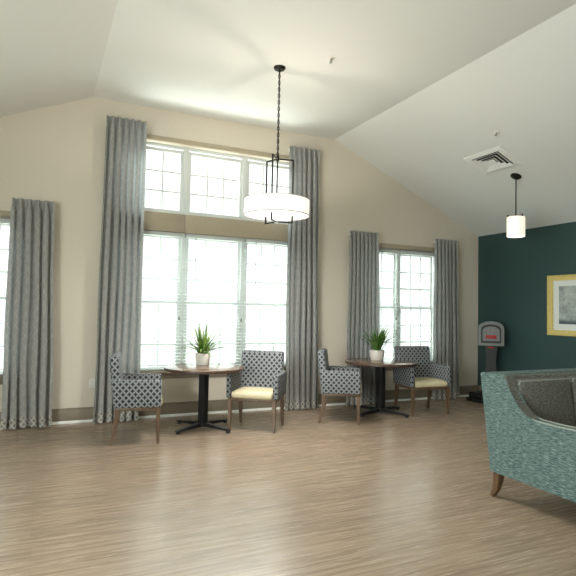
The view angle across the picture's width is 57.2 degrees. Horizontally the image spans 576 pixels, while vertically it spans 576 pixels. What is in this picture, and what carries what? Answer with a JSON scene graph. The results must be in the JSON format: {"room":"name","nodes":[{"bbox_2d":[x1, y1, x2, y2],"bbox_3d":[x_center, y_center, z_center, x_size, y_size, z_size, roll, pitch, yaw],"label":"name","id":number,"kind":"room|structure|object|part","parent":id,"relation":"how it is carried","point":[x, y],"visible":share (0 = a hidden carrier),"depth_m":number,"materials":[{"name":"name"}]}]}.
{"room":"care facility","nodes":[
{"label":"care facility","id":0,"kind":"room"},
{"bbox_2d":[0,97,477,411],"bbox_3d":[-0.999,-0.330,7.729,10.253,4.246,0.200,2,-3,-25],"label":"wall","id":1,"kind":"structure","parent":0,"point":[56,153],"depth_m":7.31,"materials":[{"name":"beige paint"}]},
{"bbox_2d":[0,210,9,384],"bbox_3d":[-4.041,0.094,6.237,1.870,2.115,0.215,2,-3,-25],"label":"window","id":2,"kind":"structure","parent":1,"relation":"in","point":[2,213],"depth_m":6.51,"materials":[{"name":"white plastic"}]},
{"bbox_2d":[0,219,9,374],"bbox_3d":[-3.664,0.099,6.389,0.798,1.908,0.056,2,-3,-25],"label":"window blind","id":3,"kind":"object","parent":2,"relation":"attached to","point":[2,221],"visible":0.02,"depth_m":6.46,"materials":[{"name":"grey plastic"}]},
{"bbox_3d":[-3.687,-0.347,6.491,0.764,0.956,0.030,2,-3,-25],"label":"sash","id":4,"kind":"part","parent":2,"relation":"part of","materials":[{"name":"glass"}]},
{"bbox_3d":[-3.990,-0.929,6.212,1.870,0.070,0.039,2,-3,-25],"label":"head casing","id":5,"kind":"part","parent":2,"relation":"part of","materials":[{"name":"beige paint"}]},
{"bbox_2d":[0,197,54,429],"bbox_3d":[-3.150,0.301,6.467,0.557,2.773,0.223,2,-3,-25],"label":"curtain","id":6,"kind":"object","parent":1,"relation":"hanging from","point":[27,390],"visible":1,"depth_m":6.42,"materials":[{"name":"grey fabric"}]},
{"bbox_2d":[89,379,94,387],"bbox_3d":[-2.538,1.234,6.841,0.072,0.116,0.010,2,-3,-25],"label":"wall outlet","id":7,"kind":"object","parent":1,"relation":"attached to","point":[91,381],"visible":0.95,"depth_m":6.84,"materials":[{"name":"white plastic"}]},
{"bbox_2d":[93,115,146,422],"bbox_3d":[-2.203,-0.262,6.939,0.566,3.973,0.204,2,-3,-25],"label":"curtain","id":8,"kind":"object","parent":1,"relation":"hanging from","point":[122,230],"visible":0.9,"depth_m":6.90,"materials":[{"name":"grey fabric"}]},
{"bbox_2d":[140,134,288,378],"bbox_3d":[-1.092,-0.400,7.635,2.840,3.335,0.215,2,-3,-25],"label":"window","id":9,"kind":"structure","parent":1,"relation":"in","point":[185,221],"depth_m":7.61,"materials":[{"name":"white plastic"}]},
{"bbox_3d":[-1.915,0.633,7.269,0.832,0.948,0.030,2,-3,-25],"label":"sash","id":10,"kind":"part","parent":9,"relation":"part of","materials":[{"name":"white plastic"}]},
{"bbox_3d":[-1.905,-0.278,7.325,0.832,0.956,0.030,2,-3,-25],"label":"sash","id":11,"kind":"part","parent":9,"relation":"part of","materials":[{"name":"glass"}]},
{"bbox_2d":[140,230,184,370],"bbox_3d":[-1.865,0.170,7.219,0.866,1.907,0.076,2,-3,-25],"label":"window blind","id":12,"kind":"object","parent":9,"relation":"attached to","point":[146,232],"visible":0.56,"depth_m":7.28,"materials":[{"name":"grey plastic"}]},
{"bbox_3d":[-1.889,1.113,7.189,0.860,0.020,0.050,2,-3,-25],"label":"rail","id":13,"kind":"part","parent":12,"relation":"part of","materials":[{"name":"grey plastic"}]},
{"bbox_3d":[-1.876,-1.515,7.366,0.832,0.912,0.040,2,-3,-25],"label":"sash","id":14,"kind":"part","parent":9,"relation":"part of","materials":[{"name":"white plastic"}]},
{"bbox_3d":[-1.107,0.664,7.647,0.833,0.948,0.030,2,-3,-25],"label":"sash","id":15,"kind":"part","parent":9,"relation":"part of","materials":[{"name":"white plastic"}]},
{"bbox_3d":[-1.102,1.177,7.526,2.780,0.034,0.115,2,-3,-25],"label":"sill","id":16,"kind":"part","parent":9,"relation":"part of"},
{"bbox_3d":[-1.097,-0.246,7.702,0.833,0.956,0.030,2,-3,-25],"label":"sash","id":17,"kind":"part","parent":9,"relation":"part of","materials":[{"name":"glass"}]},
{"bbox_2d":[182,234,244,364],"bbox_3d":[-1.064,0.201,7.594,0.881,1.907,0.076,2,-3,-25],"label":"window blind","id":18,"kind":"object","parent":9,"relation":"attached to","point":[195,236],"visible":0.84,"depth_m":7.61,"materials":[{"name":"grey plastic"}]},
{"bbox_3d":[-1.068,-1.483,7.744,0.833,0.912,0.040,2,-3,-25],"label":"sash","id":19,"kind":"part","parent":9,"relation":"part of","materials":[{"name":"white plastic"}]},
{"bbox_3d":[-1.066,-0.885,7.621,2.658,0.258,0.090,2,-3,-25],"label":"transom panel","id":20,"kind":"part","parent":9,"relation":"part of","materials":[{"name":"beige paint"}]},
{"bbox_3d":[-1.028,-2.033,7.636,2.840,0.070,0.039,2,-3,-25],"label":"head casing","id":21,"kind":"part","parent":9,"relation":"part of","materials":[{"name":"beige paint"}]},
{"bbox_3d":[-0.325,0.695,8.013,0.774,0.948,0.030,2,-3,-25],"label":"sash","id":22,"kind":"part","parent":9,"relation":"part of","materials":[{"name":"glass"}]},
{"bbox_2d":[242,238,287,366],"bbox_3d":[-0.289,0.232,7.960,0.808,1.907,0.069,2,-3,-25],"label":"window blind","id":23,"kind":"object","parent":9,"relation":"attached to","point":[247,240],"visible":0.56,"depth_m":7.94,"materials":[{"name":"grey plastic"}]},
{"bbox_3d":[-0.315,-0.215,8.068,0.774,0.956,0.030,2,-3,-25],"label":"sash","id":24,"kind":"part","parent":9,"relation":"part of","materials":[{"name":"white plastic"}]},
{"bbox_3d":[-0.286,-1.452,8.110,0.774,0.912,0.040,2,-3,-25],"label":"sash","id":25,"kind":"part","parent":9,"relation":"part of","materials":[{"name":"white plastic"}]},
{"bbox_2d":[0,385,477,424],"bbox_3d":[-0.992,1.678,7.548,9.853,0.160,0.020,2,-3,-25],"label":"baseboard","id":26,"kind":"structure","parent":1,"relation":"attached to","point":[81,413],"depth_m":7.50,"materials":[{"name":"brown wood"}]},
{"bbox_2d":[285,145,319,410],"bbox_3d":[0.220,-0.168,8.057,0.577,3.973,0.231,2,-3,-25],"label":"curtain","id":27,"kind":"object","parent":1,"relation":"hanging from","point":[302,247],"visible":0.96,"depth_m":8.00,"materials":[{"name":"grey fabric"}]},
{"bbox_2d":[346,231,379,405],"bbox_3d":[1.198,0.473,8.499,0.644,2.768,0.224,2,-3,-25],"label":"curtain","id":28,"kind":"object","parent":1,"relation":"hanging from","point":[364,273],"visible":0.85,"depth_m":8.46,"materials":[{"name":"grey fabric"}]},
{"bbox_2d":[379,243,434,369],"bbox_3d":[1.843,0.325,8.988,1.910,2.115,0.215,2,-3,-25],"label":"window","id":29,"kind":"structure","parent":1,"relation":"in","point":[382,245],"depth_m":9.06,"materials":[{"name":"white plastic"}]},
{"bbox_3d":[1.461,-0.146,8.899,0.830,0.956,0.030,2,-3,-25],"label":"sash","id":30,"kind":"part","parent":29,"relation":"part of","materials":[{"name":"white plastic"}]},
{"bbox_3d":[1.451,0.765,8.844,0.830,0.948,0.030,2,-3,-25],"label":"sash","id":31,"kind":"part","parent":29,"relation":"part of","materials":[{"name":"glass"}]},
{"bbox_2d":[379,249,399,357],"bbox_3d":[1.501,0.301,8.793,0.864,1.908,0.076,2,-3,-25],"label":"window blind","id":32,"kind":"object","parent":29,"relation":"attached to","point":[392,252],"visible":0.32,"depth_m":8.90,"materials":[{"name":"grey plastic"}]},
{"bbox_3d":[1.894,-0.699,8.964,1.910,0.070,0.039,2,-3,-25],"label":"head casing","id":33,"kind":"part","parent":29,"relation":"part of","materials":[{"name":"beige paint"}]},
{"bbox_3d":[2.226,-0.116,9.257,0.740,0.956,0.030,2,-3,-25],"label":"sash","id":34,"kind":"part","parent":29,"relation":"part of","materials":[{"name":"white plastic"}]},
{"bbox_3d":[2.216,0.795,9.201,0.740,0.948,0.030,2,-3,-25],"label":"sash","id":35,"kind":"part","parent":29,"relation":"part of","materials":[{"name":"white plastic"}]},
{"bbox_2d":[399,251,433,361],"bbox_3d":[2.249,0.331,9.154,0.774,1.908,0.056,2,-3,-25],"label":"window blind","id":36,"kind":"object","parent":29,"relation":"attached to","point":[401,252],"visible":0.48,"depth_m":9.14,"materials":[{"name":"grey plastic"}]},
{"bbox_2d":[432,239,458,399],"bbox_3d":[2.753,0.534,9.226,0.538,2.768,0.225,2,-3,-25],"label":"curtain","id":37,"kind":"object","parent":1,"relation":"hanging from","point":[445,310],"visible":0.88,"depth_m":9.18,"materials":[{"name":"grey fabric"}]},
{"bbox_2d":[0,0,575,236],"bbox_3d":[1.408,-1.977,2.722,10.253,1.566,11.400,2,-3,-25],"label":"ceiling","id":38,"kind":"structure","parent":0,"point":[414,89],"depth_m":5.96,"materials":[{"name":"paint"}]},
{"bbox_2d":[243,65,309,223],"bbox_3d":[-0.113,-1.619,5.964,0.740,1.779,0.740,2,-3,-25],"label":"drum pendant","id":39,"kind":"object","parent":38,"relation":"hanging from","point":[277,207],"visible":1,"depth_m":5.76,"materials":[{"name":"white fabric"}]},
{"bbox_3d":[-0.190,-1.097,6.011,0.016,0.730,0.191,3,-3,-44],"label":"frame arm","id":40,"kind":"part","parent":39,"relation":"part of","materials":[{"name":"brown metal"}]},
{"bbox_3d":[-0.150,-1.103,5.851,0.016,0.730,0.191,0,-2,16],"label":"frame arm","id":41,"kind":"part","parent":39,"relation":"part of","materials":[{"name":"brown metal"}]},
{"bbox_2d":[245,210,307,220],"bbox_3d":[-0.129,-0.822,5.931,0.712,0.006,0.712,2,-3,-25],"label":"diffuser","id":42,"kind":"object","parent":39,"relation":"attached to","point":[278,215],"depth_m":5.92,"materials":[{"name":"white plastic"}]},
{"bbox_3d":[-0.128,-0.899,5.935,0.736,0.182,0.736,2,-3,-25],"label":"lamp shade","id":43,"kind":"part","parent":39,"relation":"part of","materials":[{"name":"white fabric"}]},
{"bbox_3d":[-0.122,-1.156,5.945,0.044,0.664,0.044,2,-3,-25],"label":"stem","id":44,"kind":"part","parent":39,"relation":"part of","materials":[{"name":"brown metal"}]},
{"bbox_3d":[-0.106,-1.984,5.979,0.025,1.044,0.025,0,-2,20],"label":"chain","id":45,"kind":"part","parent":39,"relation":"part of","materials":[{"name":"brown metal"}]},
{"bbox_3d":[-0.031,-1.095,5.966,0.191,0.730,0.016,2,-2,-14],"label":"frame arm","id":46,"kind":"part","parent":39,"relation":"part of","materials":[{"name":"brown metal"}]},
{"bbox_2d":[463,146,522,174],"bbox_3d":[2.846,-1.768,7.351,0.424,0.191,0.670,2,-3,-25],"label":"ceiling vent","id":47,"kind":"object","parent":38,"relation":"in","point":[495,159],"visible":1,"depth_m":7.31,"materials":[{"name":"white metal"}]},
{"bbox_3d":[2.839,-1.752,7.347,0.078,0.018,0.114,27,-13,-22],"label":"plate","id":48,"kind":"part","parent":47,"relation":"part of","materials":[{"name":"white metal"}]},
{"bbox_2d":[506,173,524,237],"bbox_3d":[3.221,-1.170,7.459,0.244,0.897,0.244,2,-3,-25],"label":"pendant","id":49,"kind":"object","parent":38,"relation":"hanging from","point":[516,223],"visible":1,"depth_m":7.37,"materials":[{"name":"white fabric"}]},
{"bbox_3d":[3.215,-0.862,7.446,0.244,0.280,0.244,2,-3,-25],"label":"lamp shade","id":50,"kind":"part","parent":49,"relation":"part of","materials":[{"name":"white fabric"}]},
{"bbox_3d":[3.223,-1.294,7.464,0.018,0.566,0.018,2,-3,-25],"label":"rod","id":51,"kind":"part","parent":49,"relation":"part of","materials":[{"name":"brown metal"}]},
{"bbox_2d":[0,396,575,575],"bbox_3d":[1.355,1.730,2.525,10.453,0.200,11.500,2,-3,-25],"label":"floor","id":52,"kind":"structure","parent":0,"point":[387,494],"depth_m":4.14,"materials":[{"name":"brown wood"}]},
{"bbox_2d":[109,353,162,445],"bbox_3d":[-1.734,1.236,6.035,0.578,0.949,0.656,2,-2,-14],"label":"armchair","id":53,"kind":"object","parent":52,"relation":"on","point":[130,391],"visible":1,"depth_m":5.74,"materials":[{"name":"fabric"}]},
{"bbox_3d":[-1.878,1.497,5.700,0.086,0.395,0.045,2,-2,-14],"label":"leg","id":54,"kind":"part","parent":53,"relation":"part of","materials":[{"name":"brown wood"}]},
{"bbox_3d":[-1.934,1.031,5.992,0.156,0.550,0.564,2,-2,-14],"label":"backrest","id":55,"kind":"part","parent":53,"relation":"part of","materials":[{"name":"fabric"}]},
{"bbox_3d":[-1.647,1.151,5.755,0.525,0.303,0.064,2,-2,-14],"label":"arm","id":56,"kind":"part","parent":53,"relation":"part of","materials":[{"name":"fabric"}]},
{"bbox_3d":[-1.708,1.331,6.038,0.486,0.035,0.611,2,-2,-14],"label":"seat rail","id":57,"kind":"part","parent":53,"relation":"part of","materials":[{"name":"brown wood"}]},
{"bbox_3d":[-1.792,1.171,6.329,0.525,0.303,0.064,2,-2,-14],"label":"arm","id":58,"kind":"part","parent":53,"relation":"part of","materials":[{"name":"fabric"}]},
{"bbox_3d":[-1.432,1.510,5.812,0.043,0.395,0.045,2,-2,-14],"label":"leg","id":59,"kind":"part","parent":53,"relation":"part of","materials":[{"name":"brown wood"}]},
{"bbox_2d":[164,363,243,434],"bbox_3d":[-1.057,1.366,6.599,0.990,0.762,0.990,0,-3,35],"label":"round table","id":60,"kind":"object","parent":52,"relation":"on","point":[203,371],"visible":0.98,"depth_m":6.55,"materials":[{"name":"brown wood"}]},
{"bbox_3d":[-1.265,1.697,6.726,0.390,0.053,0.048,0,-3,35],"label":"arm","id":61,"kind":"part","parent":60,"relation":"part of","materials":[{"name":"black metal"}]},
{"bbox_3d":[-1.204,1.685,6.385,0.048,0.053,0.390,0,-3,35],"label":"arm","id":62,"kind":"part","parent":60,"relation":"part of","materials":[{"name":"black metal"}]},
{"bbox_2d":[178,322,229,364],"bbox_3d":[-1.075,0.702,6.859,0.717,0.586,0.853,0,-2,16],"label":"potted plant","id":63,"kind":"object","parent":60,"relation":"on","point":[202,357],"visible":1,"depth_m":6.77,"materials":[{"name":"green plant"}]},
{"bbox_3d":[-1.105,0.919,6.845,0.200,0.150,0.200,2,-3,-25],"label":"pot","id":64,"kind":"part","parent":63,"relation":"part of","materials":[{"name":"white ceramic"}]},
{"bbox_3d":[-0.863,1.694,6.445,0.390,0.053,0.048,0,-3,35],"label":"arm","id":65,"kind":"part","parent":60,"relation":"part of","materials":[{"name":"black metal"}]},
{"bbox_3d":[-0.924,1.707,6.786,0.048,0.053,0.390,0,-3,35],"label":"arm","id":66,"kind":"part","parent":60,"relation":"part of","materials":[{"name":"black metal"}]},
{"bbox_2d":[226,350,286,433],"bbox_3d":[-0.388,1.290,6.707,0.656,0.949,0.578,1,-2,12],"label":"armchair","id":67,"kind":"object","parent":52,"relation":"on","point":[263,378],"visible":0.93,"depth_m":6.83,"materials":[{"name":"fabric"}]},
{"bbox_3d":[-0.718,1.553,6.512,0.045,0.395,0.043,1,-2,12],"label":"leg","id":68,"kind":"part","parent":67,"relation":"part of","materials":[{"name":"brown wood"}]},
{"bbox_3d":[-0.678,1.211,6.758,0.064,0.303,0.525,1,-2,12],"label":"arm","id":69,"kind":"part","parent":67,"relation":"part of","materials":[{"name":"fabric"}]},
{"bbox_3d":[-0.623,1.574,6.962,0.045,0.395,0.086,1,-2,12],"label":"leg","id":70,"kind":"part","parent":67,"relation":"part of","materials":[{"name":"brown wood"}]},
{"bbox_2d":[231,387,272,399],"bbox_3d":[-0.403,1.312,6.636,0.523,0.103,0.436,1,-2,12],"label":"seat cushion","id":71,"kind":"object","parent":67,"relation":"on","point":[237,393],"depth_m":6.46,"materials":[{"name":"beige fabric"}]},
{"bbox_3d":[-0.395,1.383,6.675,0.611,0.035,0.486,1,-2,12],"label":"seat rail","id":72,"kind":"part","parent":67,"relation":"part of","materials":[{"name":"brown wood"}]},
{"bbox_3d":[-0.340,1.101,6.921,0.564,0.550,0.156,1,-2,12],"label":"backrest","id":73,"kind":"part","parent":67,"relation":"part of","materials":[{"name":"fabric"}]},
{"bbox_3d":[-0.170,1.560,6.396,0.045,0.395,0.043,1,-2,12],"label":"leg","id":74,"kind":"part","parent":67,"relation":"part of","materials":[{"name":"brown wood"}]},
{"bbox_3d":[-0.099,1.218,6.636,0.064,0.303,0.525,1,-2,12],"label":"arm","id":75,"kind":"part","parent":67,"relation":"part of","materials":[{"name":"fabric"}]},
{"bbox_3d":[-0.075,1.580,6.846,0.045,0.395,0.086,1,-2,12],"label":"leg","id":76,"kind":"part","parent":67,"relation":"part of","materials":[{"name":"brown wood"}]},
{"bbox_2d":[317,348,361,424],"bbox_3d":[0.717,1.337,7.292,0.601,0.949,0.682,1,-2,8],"label":"armchair","id":77,"kind":"object","parent":52,"relation":"on","point":[342,381],"visible":1,"depth_m":6.97,"materials":[{"name":"fabric"}]},
{"bbox_3d":[0.451,1.598,7.023,0.089,0.395,0.047,1,-2,8],"label":"leg","id":78,"kind":"part","parent":77,"relation":"part of","materials":[{"name":"brown wood"}]},
{"bbox_3d":[0.504,1.134,7.331,0.162,0.550,0.587,1,-2,8],"label":"backrest","id":79,"kind":"part","parent":77,"relation":"part of","materials":[{"name":"fabric"}]},
{"bbox_3d":[0.690,1.248,6.989,0.546,0.303,0.066,1,-2,8],"label":"arm","id":80,"kind":"part","parent":77,"relation":"part of","materials":[{"name":"fabric"}]},
{"bbox_3d":[0.744,1.431,7.284,0.505,0.035,0.635,1,-2,8],"label":"seat rail","id":81,"kind":"part","parent":77,"relation":"part of","materials":[{"name":"brown wood"}]},
{"bbox_3d":[0.774,1.274,7.598,0.546,0.303,0.066,1,-2,8],"label":"arm","id":82,"kind":"part","parent":77,"relation":"part of","materials":[{"name":"fabric"}]},
{"bbox_3d":[0.926,1.605,6.957,0.045,0.395,0.047,1,-2,8],"label":"leg","id":83,"kind":"part","parent":77,"relation":"part of","materials":[{"name":"brown wood"}]},
{"bbox_2d":[345,358,417,417],"bbox_3d":[1.376,1.465,7.825,1.069,0.762,1.069,-1,-3,45],"label":"round table","id":84,"kind":"object","parent":52,"relation":"on","point":[387,362],"visible":0.92,"depth_m":7.76,"materials":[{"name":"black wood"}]},
{"bbox_3d":[1.182,1.798,7.998,0.421,0.053,0.052,-1,-3,45],"label":"arm","id":85,"kind":"part","parent":84,"relation":"part of","materials":[{"name":"black metal"}]},
{"bbox_3d":[1.183,1.783,7.624,0.052,0.053,0.421,-1,-3,45],"label":"arm","id":86,"kind":"part","parent":84,"relation":"part of","materials":[{"name":"black metal"}]},
{"bbox_2d":[354,325,395,360],"bbox_3d":[1.329,0.818,8.042,0.721,0.547,0.709,2,-3,-25],"label":"potted plant","id":87,"kind":"object","parent":84,"relation":"on","point":[376,353],"visible":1,"depth_m":7.92,"materials":[{"name":"green plant"}]},
{"bbox_3d":[1.349,1.015,7.992,0.224,0.150,0.224,2,-3,-25],"label":"pot","id":88,"kind":"part","parent":87,"relation":"part of","materials":[{"name":"white ceramic"}]},
{"bbox_3d":[1.556,1.806,7.998,0.052,0.053,0.421,-1,-3,45],"label":"arm","id":89,"kind":"part","parent":84,"relation":"part of","materials":[{"name":"black metal"}]},
{"bbox_3d":[1.557,1.791,7.625,0.421,0.053,0.052,-1,-3,45],"label":"arm","id":90,"kind":"part","parent":84,"relation":"part of","materials":[{"name":"black metal"}]},
{"bbox_2d":[393,346,450,415],"bbox_3d":[2.007,1.381,7.977,0.682,0.968,0.607,2,-2,-18],"label":"armchair","id":91,"kind":"object","parent":52,"relation":"on","point":[427,375],"visible":0.98,"depth_m":7.97,"materials":[{"name":"fabric"}]},
{"bbox_3d":[1.655,1.661,8.089,0.047,0.403,0.090,2,-2,-18],"label":"leg","id":92,"kind":"part","parent":91,"relation":"part of","materials":[{"name":"brown wood"}]},
{"bbox_3d":[1.720,1.294,7.872,0.066,0.309,0.551,2,-2,-18],"label":"arm","id":93,"kind":"part","parent":91,"relation":"part of","materials":[{"name":"fabric"}]},
{"bbox_3d":[1.805,1.646,7.629,0.047,0.403,0.045,2,-2,-18],"label":"leg","id":94,"kind":"part","parent":91,"relation":"part of","materials":[{"name":"brown wood"}]},
{"bbox_3d":[1.942,1.185,8.196,0.587,0.562,0.164,2,-2,-18],"label":"backrest","id":95,"kind":"part","parent":91,"relation":"part of","materials":[{"name":"fabric"}]},
{"bbox_3d":[2.014,1.475,7.946,0.635,0.036,0.510,2,-2,-18],"label":"seat rail","id":96,"kind":"part","parent":91,"relation":"part of","materials":[{"name":"brown wood"}]},
{"bbox_3d":[2.209,1.680,8.269,0.047,0.403,0.090,2,-2,-18],"label":"leg","id":97,"kind":"part","parent":91,"relation":"part of","materials":[{"name":"brown wood"}]},
{"bbox_2d":[415,377,446,387],"bbox_3d":[2.030,1.403,7.906,0.544,0.105,0.458,2,-2,-18],"label":"seat cushion","id":98,"kind":"object","parent":91,"relation":"on","point":[420,382],"depth_m":7.73,"materials":[{"name":"beige fabric"}]},
{"bbox_3d":[2.306,1.313,8.063,0.066,0.309,0.551,2,-2,-18],"label":"arm","id":99,"kind":"part","parent":91,"relation":"part of","materials":[{"name":"fabric"}]},
{"bbox_3d":[2.359,1.664,7.810,0.047,0.403,0.045,2,-2,-18],"label":"leg","id":100,"kind":"part","parent":91,"relation":"part of","materials":[{"name":"brown wood"}]},
{"bbox_2d":[466,321,503,403],"bbox_3d":[3.451,1.253,8.992,0.560,1.365,0.540,2,-3,-25],"label":"scale","id":101,"kind":"object","parent":52,"relation":"on","point":[490,333],"visible":0.63,"depth_m":8.93,"materials":[{"name":"black metal"}]},
{"bbox_3d":[3.430,0.774,8.915,0.270,0.245,0.008,0,-3,21],"label":"plate","id":102,"kind":"part","parent":101,"relation":"part of","materials":[{"name":"grey paint"}]},
{"bbox_2d":[481,368,575,501],"bbox_3d":[2.495,1.224,4.317,1.460,1.003,1.017,2,-3,-25],"label":"loveseat","id":103,"kind":"object","parent":52,"relation":"on","point":[530,415],"visible":1,"depth_m":4.21,"materials":[{"name":"fabric"}]},
{"bbox_3d":[1.718,1.603,4.334,0.074,0.215,0.096,2,-3,-25],"label":"leg","id":104,"kind":"part","parent":103,"relation":"part of","materials":[{"name":"brown wood"}]},
{"bbox_2d":[515,377,575,426],"bbox_3d":[2.115,1.001,4.398,0.619,0.490,0.205,2,-3,-25],"label":"cushion","id":105,"kind":"object","parent":103,"relation":"on","point":[552,399],"depth_m":4.36,"materials":[{"name":"fabric"}]},
{"bbox_2d":[566,376,575,425],"bbox_3d":[2.690,1.023,4.667,0.619,0.490,0.205,2,-3,-25],"label":"cushion","id":106,"kind":"object","parent":103,"relation":"on","point":[572,378],"depth_m":4.51,"materials":[{"name":"fabric"}]},
{"bbox_2d":[478,222,575,385],"bbox_3d":[5.915,0.328,4.763,0.200,2.966,11.000,2,-3,-25],"label":"wall","id":107,"kind":"structure","parent":0,"point":[513,273],"depth_m":8.77,"materials":[{"name":"green paint"}]},
{"bbox_2d":[547,274,575,336],"bbox_3d":[4.376,0.256,7.779,0.035,0.935,1.263,2,-3,-25],"label":"framed picture","id":108,"kind":"object","parent":107,"relation":"attached to","point":[561,289],"visible":1,"depth_m":8.12},
{"bbox_2d":[559,286,575,324],"bbox_3d":[4.378,0.251,7.780,0.003,0.585,0.863,2,-3,-25],"label":"print","id":109,"kind":"object","parent":108,"relation":"attached to","point":[567,294],"depth_m":8.04},
{"label":"outside","id":110,"kind":"structure","parent":0,"visible":0},
{"bbox_2d":[0,325,428,368],"bbox_3d":[-7.143,2.654,26.864,60.000,0.100,39.780,2,-3,-25],"label":"ground","id":111,"kind":"structure","parent":110,"point":[155,327],"depth_m":27.20,"materials":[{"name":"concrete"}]}
]}

